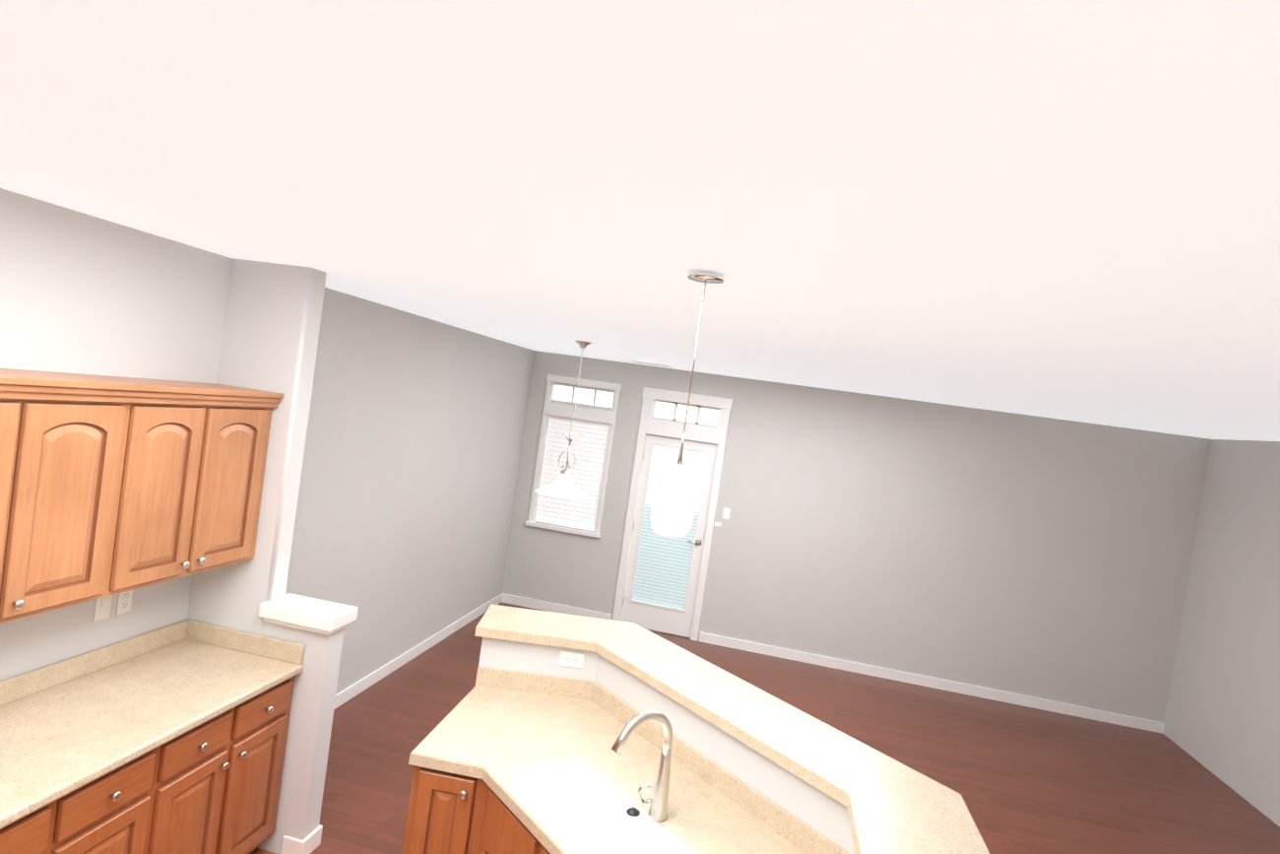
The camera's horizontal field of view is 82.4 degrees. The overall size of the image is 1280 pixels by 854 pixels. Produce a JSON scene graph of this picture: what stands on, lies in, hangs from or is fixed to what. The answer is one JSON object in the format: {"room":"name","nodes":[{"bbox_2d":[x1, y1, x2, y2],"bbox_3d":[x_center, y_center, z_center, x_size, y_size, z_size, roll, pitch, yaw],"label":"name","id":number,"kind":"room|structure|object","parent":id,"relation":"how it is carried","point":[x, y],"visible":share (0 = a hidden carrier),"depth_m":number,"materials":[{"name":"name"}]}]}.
{"room":"kitchen","nodes":[
{"label":"kitchen","id":0,"kind":"room"},
{"bbox_2d":[0,188,535,696],"bbox_3d":[-2.373,0.539,3.018,0.300,2.745,10.390,8,2,11],"label":"wall","id":1,"kind":"structure","parent":0,"point":[81,292],"depth_m":5.17,"materials":[{"name":"paint"}]},
{"bbox_2d":[0,375,137,623],"bbox_3d":[-2.129,0.235,2.325,0.336,0.746,0.754,8,2,11],"label":"upper cabinet","id":2,"kind":"object","parent":1,"relation":"attached to","point":[109,485],"depth_m":2.44,"materials":[{"name":"brown wood"}]},
{"bbox_2d":[0,618,189,704],"bbox_3d":[-2.593,0.976,1.296,0.020,0.089,4.522,8,2,11],"label":"backsplash","id":3,"kind":"structure","parent":1,"relation":"attached to","point":[12,688],"depth_m":2.99,"materials":[{"name":"beige stone"}]},
{"bbox_2d":[93,594,112,621],"bbox_3d":[-2.238,0.746,3.049,0.010,0.115,0.070,8,2,11],"label":"light switch","id":4,"kind":"object","parent":1,"relation":"attached to","point":[103,604],"depth_m":3.04,"materials":[{"name":"white plastic"}]},
{"bbox_2d":[116,589,132,614],"bbox_3d":[-2.219,0.746,3.151,0.008,0.115,0.070,8,2,11],"label":"outlet","id":5,"kind":"object","parent":1,"relation":"attached to","point":[124,601],"depth_m":3.15,"materials":[{"name":"white plastic"}]},
{"bbox_2d":[66,379,280,593],"bbox_3d":[-1.987,0.232,3.081,0.336,0.746,0.784,8,2,11],"label":"upper cabinet","id":6,"kind":"object","parent":1,"relation":"attached to","point":[197,467],"depth_m":2.98,"materials":[{"name":"brown wood"}]},
{"bbox_2d":[181,256,401,853],"bbox_3d":[-1.720,0.616,3.501,0.755,2.745,0.214,8,2,11],"label":"wall","id":7,"kind":"structure","parent":0,"point":[332,354],"depth_m":3.48,"materials":[{"name":"paint"}]},
{"bbox_2d":[185,619,304,665],"bbox_3d":[-1.867,1.014,3.451,0.618,0.089,0.019,8,2,11],"label":"backsplash","id":8,"kind":"structure","parent":7,"relation":"attached to","point":[200,631],"depth_m":3.44,"materials":[{"name":"beige stone"}]},
{"bbox_2d":[0,0,1279,441],"bbox_3d":[1.086,-0.402,2.364,7.000,0.120,10.390,8,2,11],"label":"ceiling","id":9,"kind":"structure","parent":0,"point":[1061,209],"depth_m":1.33,"materials":[{"name":"paint"}]},
{"bbox_2d":[535,339,591,499],"bbox_3d":[-0.511,-0.069,5.596,0.426,1.178,0.426,8,2,11],"label":"pendant chandelier","id":10,"kind":"object","parent":9,"relation":"hanging from","point":[562,484],"visible":1,"depth_m":5.55,"materials":[{"name":"silver metal"}]},
{"bbox_2d":[632,360,671,367],"bbox_3d":[0.116,-0.617,7.170,0.380,0.012,0.130,8,2,11],"label":"ceiling vent","id":11,"kind":"object","parent":9,"relation":"in","point":[652,363],"visible":1,"depth_m":7.12,"materials":[{"name":"white metal"}]},
{"bbox_2d":[650,270,724,537],"bbox_3d":[0.144,-0.068,2.203,0.129,0.793,0.129,8,2,11],"label":"pendant light","id":12,"kind":"object","parent":9,"relation":"hanging from","point":[672,510],"visible":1,"depth_m":2.17,"materials":[{"name":"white glass"}]},
{"bbox_2d":[253,601,1279,853],"bbox_3d":[0.688,2.424,2.450,7.000,0.100,10.390,8,2,11],"label":"floor","id":13,"kind":"structure","parent":0,"point":[1021,779],"depth_m":5.42,"materials":[{"name":"brown wood"}]},
{"bbox_2d":[0,744,169,853],"bbox_3d":[-2.166,1.532,2.344,0.626,0.875,0.766,8,2,11],"label":"base cabinet","id":14,"kind":"object","parent":13,"relation":"on","point":[120,812],"depth_m":2.45,"materials":[{"name":"brown wood"}]},
{"bbox_2d":[157,677,294,853],"bbox_3d":[-2.024,1.529,3.099,0.626,0.875,0.772,8,2,11],"label":"base cabinet","id":15,"kind":"object","parent":13,"relation":"on","point":[224,777],"depth_m":3.05,"materials":[{"name":"brown wood"}]},
{"bbox_2d":[0,638,303,831],"bbox_3d":[-2.022,1.079,2.707,0.646,0.040,1.538,8,2,11],"label":"countertop","id":16,"kind":"structure","parent":15,"relation":"on","point":[55,742],"depth_m":2.72,"materials":[{"name":"beige stone"}]},
{"bbox_2d":[402,604,946,853],"bbox_3d":[-0.186,1.600,2.136,1.790,1.306,2.887,8,2,11],"label":"kitchen island","id":17,"kind":"object","parent":13,"relation":"on","point":[553,733],"depth_m":2.76,"materials":[{"name":"beige stone"}]},
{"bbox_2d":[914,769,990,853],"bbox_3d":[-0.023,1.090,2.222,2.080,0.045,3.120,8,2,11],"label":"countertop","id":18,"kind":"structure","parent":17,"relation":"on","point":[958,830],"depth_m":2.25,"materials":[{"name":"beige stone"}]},
{"bbox_2d":[504,350,1209,732],"bbox_3d":[1.865,1.003,7.400,6.480,2.745,0.214,8,2,11],"label":"wall","id":19,"kind":"structure","parent":0,"point":[1115,574],"depth_m":7.13,"materials":[{"name":"paint"}]},
{"bbox_2d":[524,374,621,537],"bbox_3d":[-0.697,0.301,7.825,0.834,1.635,0.160,8,2,11],"label":"window","id":20,"kind":"structure","parent":19,"relation":"in","point":[593,426],"depth_m":7.80,"materials":[{"name":"white"}]},
{"bbox_2d":[611,386,732,640],"bbox_3d":[0.330,0.895,7.642,0.935,2.515,0.144,8,2,11],"label":"door","id":21,"kind":"structure","parent":19,"relation":"in","point":[661,588],"depth_m":7.63,"materials":[{"name":"painted wood"},{"name":"glass"},{"name":"brushed nickel"}]},
{"bbox_2d":[713,521,721,526],"bbox_3d":[0.802,1.001,7.502,0.075,0.045,0.007,8,2,11],"label":"light switch","id":22,"kind":"object","parent":19,"relation":"attached to","point":[717,524],"depth_m":7.50,"materials":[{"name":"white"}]},
{"bbox_2d":[722,507,730,518],"bbox_3d":[0.888,0.885,7.493,0.070,0.115,0.010,8,2,11],"label":"light switch","id":23,"kind":"object","parent":19,"relation":"attached to","point":[726,513],"depth_m":7.49,"materials":[{"name":"white plastic"}]},
{"bbox_2d":[1161,439,1279,826],"bbox_3d":[4.194,1.501,1.787,0.200,2.745,10.390,8,2,11],"label":"wall","id":24,"kind":"structure","parent":0,"point":[1223,706],"depth_m":5.99,"materials":[{"name":"paint"}]},
{"label":"outside","id":25,"kind":"structure","parent":0,"visible":0},
{"bbox_2d":[554,384,719,450],"bbox_3d":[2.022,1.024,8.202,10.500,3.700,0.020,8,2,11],"label":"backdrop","id":26,"kind":"structure","parent":25,"point":[662,410],"depth_m":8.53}
]}

